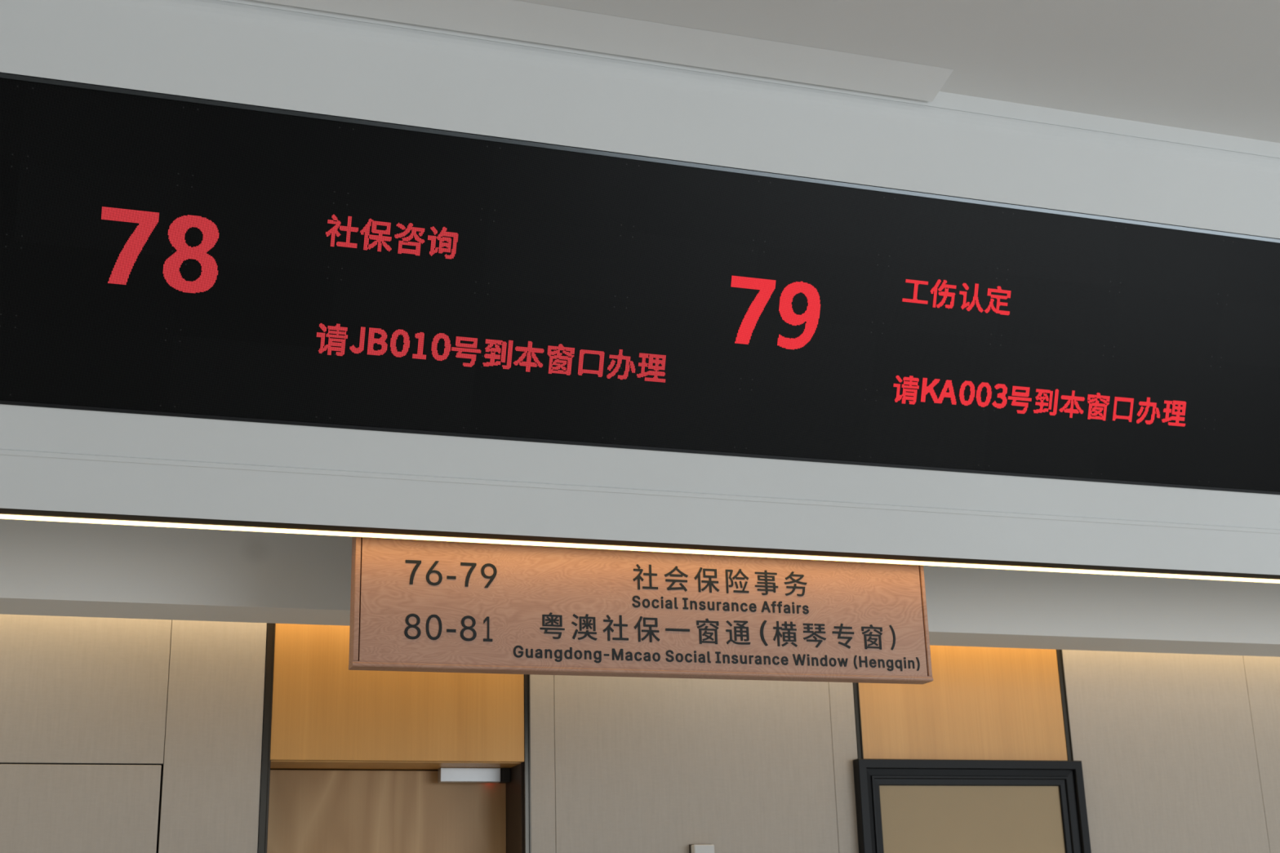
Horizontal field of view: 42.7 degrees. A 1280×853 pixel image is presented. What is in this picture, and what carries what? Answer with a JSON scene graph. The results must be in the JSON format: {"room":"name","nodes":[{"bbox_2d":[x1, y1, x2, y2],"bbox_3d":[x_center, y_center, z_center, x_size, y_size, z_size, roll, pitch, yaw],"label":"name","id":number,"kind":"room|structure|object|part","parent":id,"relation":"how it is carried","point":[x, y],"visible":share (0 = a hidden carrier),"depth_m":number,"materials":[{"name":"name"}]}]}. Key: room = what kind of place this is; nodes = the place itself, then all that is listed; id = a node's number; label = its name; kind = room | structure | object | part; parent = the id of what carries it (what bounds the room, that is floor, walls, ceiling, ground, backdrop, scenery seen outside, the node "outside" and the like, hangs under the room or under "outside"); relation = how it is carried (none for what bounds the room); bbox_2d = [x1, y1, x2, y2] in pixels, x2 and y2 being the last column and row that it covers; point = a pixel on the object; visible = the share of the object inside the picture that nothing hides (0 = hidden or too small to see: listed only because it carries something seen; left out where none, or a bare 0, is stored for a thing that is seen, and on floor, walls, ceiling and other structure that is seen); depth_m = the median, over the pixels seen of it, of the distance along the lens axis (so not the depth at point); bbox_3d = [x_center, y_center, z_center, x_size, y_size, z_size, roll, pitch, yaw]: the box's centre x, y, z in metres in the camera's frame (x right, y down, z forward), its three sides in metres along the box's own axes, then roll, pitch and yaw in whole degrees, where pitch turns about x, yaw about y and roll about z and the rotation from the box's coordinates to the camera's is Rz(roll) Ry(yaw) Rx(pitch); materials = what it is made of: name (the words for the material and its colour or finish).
{"room":"public hall","nodes":[
{"label":"public hall","id":0,"kind":"room"},
{"bbox_2d":[0,613,1279,852],"bbox_3d":[0.029,1.959,5.865,10.400,2.995,0.500,4,-18,-18],"label":"wall","id":1,"kind":"structure","parent":0,"point":[117,735],"depth_m":5.79,"materials":[{"name":"beige wood"}]},
{"bbox_3d":[-2.410,2.080,4.696,1.868,2.194,0.024,4,-18,-18],"label":"concealed door","id":2,"kind":"part","parent":1,"relation":"part of","materials":[{"name":"beige fabric"}]},
{"bbox_3d":[-2.449,0.653,5.148,1.872,0.792,0.024,4,-18,-18],"label":"fabric panel","id":3,"kind":"part","parent":1,"relation":"part of","materials":[{"name":"beige fabric"}]},
{"bbox_3d":[-1.383,1.779,5.159,0.310,2.990,0.024,4,-18,-18],"label":"fabric panel","id":4,"kind":"part","parent":1,"relation":"part of","materials":[{"name":"beige fabric"}]},
{"bbox_2d":[257,622,275,852],"bbox_3d":[-1.222,1.791,5.211,0.025,2.990,0.026,4,-18,-18],"label":"trim","id":5,"kind":"structure","parent":1,"relation":"attached to","point":[269,654],"depth_m":5.44,"materials":[{"name":"brown metal"}]},
{"bbox_2d":[266,760,523,852],"bbox_3d":[-0.842,2.240,5.390,0.881,2.222,0.315,4,-18,-18],"label":"door","id":6,"kind":"structure","parent":1,"relation":"in","point":[314,806],"depth_m":5.72,"materials":[{"name":"brown wood"}]},
{"bbox_3d":[-0.828,0.768,5.685,0.869,0.776,0.024,4,-18,-18],"label":"wood panel","id":7,"kind":"part","parent":1,"relation":"part of","materials":[{"name":"brown wood"}]},
{"bbox_2d":[523,674,530,852],"bbox_3d":[-0.376,1.855,5.490,0.018,2.990,0.026,4,-18,-18],"label":"trim","id":8,"kind":"structure","parent":1,"relation":"attached to","point":[526,778],"depth_m":5.69,"materials":[{"name":"brown metal"}]},
{"bbox_3d":[-0.324,1.859,5.508,0.088,2.990,0.024,4,-18,-18],"label":"fabric panel","id":9,"kind":"part","parent":1,"relation":"part of","materials":[{"name":"beige fabric"}]},
{"bbox_3d":[0.226,1.901,5.689,1.070,2.990,0.024,4,-18,-18],"label":"fabric panel","id":10,"kind":"part","parent":1,"relation":"part of","materials":[{"name":"beige fabric"}]},
{"bbox_2d":[688,844,714,852],"bbox_3d":[0.222,1.535,5.769,0.083,0.122,0.044,4,-18,-18],"label":"wall box","id":11,"kind":"object","parent":1,"relation":"attached to","point":[693,848],"visible":1,"depth_m":5.76,"materials":[{"name":"white plastic"}]},
{"bbox_3d":[0.781,1.943,5.873,0.100,2.990,0.024,4,-18,-18],"label":"fabric panel","id":12,"kind":"part","parent":1,"relation":"part of","materials":[{"name":"beige fabric"}]},
{"bbox_2d":[853,682,863,759],"bbox_3d":[0.840,1.947,5.891,0.020,2.990,0.026,4,-18,-18],"label":"trim","id":13,"kind":"structure","parent":1,"relation":"attached to","point":[855,685],"depth_m":6.15,"materials":[{"name":"brown metal"}]},
{"bbox_3d":[1.239,0.979,6.349,0.880,0.890,0.024,4,-18,-18],"label":"wood panel","id":14,"kind":"part","parent":1,"relation":"part of","materials":[{"name":"brown wood"}]},
{"bbox_2d":[853,759,1091,852],"bbox_3d":[1.284,2.331,5.885,0.960,2.229,0.044,4,-18,-18],"label":"door","id":15,"kind":"structure","parent":1,"relation":"in","point":[903,806],"depth_m":6.17,"materials":[{"name":"black paint"}]},
{"bbox_2d":[1056,649,1073,760],"bbox_3d":[1.697,2.012,6.174,0.023,2.990,0.026,4,-18,-18],"label":"trim","id":16,"kind":"structure","parent":1,"relation":"attached to","point":[1059,652],"depth_m":6.45,"materials":[{"name":"brown metal"}]},
{"bbox_3d":[2.119,2.044,6.314,0.866,2.990,0.024,4,-18,-18],"label":"fabric panel","id":17,"kind":"part","parent":1,"relation":"part of","materials":[{"name":"beige fabric"}]},
{"bbox_3d":[3.023,2.112,6.612,1.038,2.990,0.024,4,-18,-18],"label":"fabric panel","id":18,"kind":"part","parent":1,"relation":"part of","materials":[{"name":"beige fabric"}]},
{"bbox_2d":[0,404,1279,575],"bbox_3d":[0.513,0.232,4.793,10.400,0.282,0.225,4,-18,-18],"label":"wall","id":19,"kind":"structure","parent":0,"point":[62,460],"depth_m":4.51,"materials":[{"name":"white paint"}]},
{"bbox_2d":[0,72,1279,494],"bbox_3d":[0.571,-0.297,4.739,10.360,0.777,0.352,4,-18,-18],"label":"led screen","id":20,"kind":"object","parent":19,"relation":"attached to","point":[161,254],"visible":1,"depth_m":4.48,"materials":[{"name":"black glass"}]},
{"bbox_2d":[0,508,1279,583],"bbox_3d":[0.505,0.361,4.788,10.400,0.040,0.108,4,-18,-18],"label":"linear light","id":21,"kind":"object","parent":19,"relation":"attached to","point":[5,513],"visible":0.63,"depth_m":4.57,"materials":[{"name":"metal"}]},
{"bbox_2d":[0,0,1279,239],"bbox_3d":[0.606,-0.846,4.756,10.400,0.325,0.188,4,-18,-18],"label":"wall","id":22,"kind":"structure","parent":0,"point":[211,50],"depth_m":4.46,"materials":[{"name":"white paint"}]},
{"bbox_2d":[255,0,953,102],"bbox_3d":[-1.698,-1.172,3.850,5.421,0.032,0.134,4,-18,-18],"label":"trim","id":23,"kind":"structure","parent":22,"relation":"attached to","point":[508,19],"depth_m":4.42,"materials":[{"name":"paint"}]},
{"bbox_2d":[218,0,1279,158],"bbox_3d":[0.633,-0.977,4.706,10.400,0.057,0.060,4,-18,-18],"label":"trim","id":24,"kind":"structure","parent":22,"relation":"attached to","point":[943,100],"depth_m":4.82,"materials":[{"name":"white paint"}]},
{"bbox_2d":[0,519,1279,657],"bbox_3d":[0.256,0.435,5.524,10.400,0.517,0.245,4,-18,-18],"label":"wall","id":25,"kind":"structure","parent":0,"point":[47,568],"depth_m":4.97,"materials":[{"name":"paint"}]},
{"bbox_2d":[515,0,1279,142],"bbox_3d":[3.139,-2.878,-0.857,23.000,0.121,12.760,4,-18,-18],"label":"ceiling","id":26,"kind":"structure","parent":0,"point":[1213,66],"depth_m":4.51,"materials":[{"name":"paint"}]},
{"bbox_3d":[0.383,0.251,5.181,10.400,0.100,0.558,4,-18,-18],"label":"ceiling","id":27,"kind":"structure","parent":0,"visible":0},
{"bbox_2d":[348,536,933,684],"bbox_3d":[0.038,0.452,4.722,1.728,0.536,0.070,4,-18,-18],"label":"hanging sign","id":28,"kind":"object","parent":27,"relation":"hanging from","point":[416,605],"visible":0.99,"depth_m":4.64,"materials":[{"name":"brown wood"}]},
{"bbox_3d":[-0.774,0.384,4.457,0.015,0.522,0.068,4,-18,-18],"label":"rail","id":29,"kind":"part","parent":28,"relation":"part of","materials":[{"name":"brown wood"}]},
{"bbox_3d":[0.045,0.701,4.644,1.728,0.014,0.070,4,-18,-18],"label":"rail","id":30,"kind":"part","parent":28,"relation":"part of","materials":[{"name":"brown wood"}]},
{"bbox_3d":[0.850,0.507,4.993,0.012,0.522,0.068,4,-18,-18],"label":"rail","id":31,"kind":"part","parent":28,"relation":"part of","materials":[{"name":"brown wood"}]}
]}

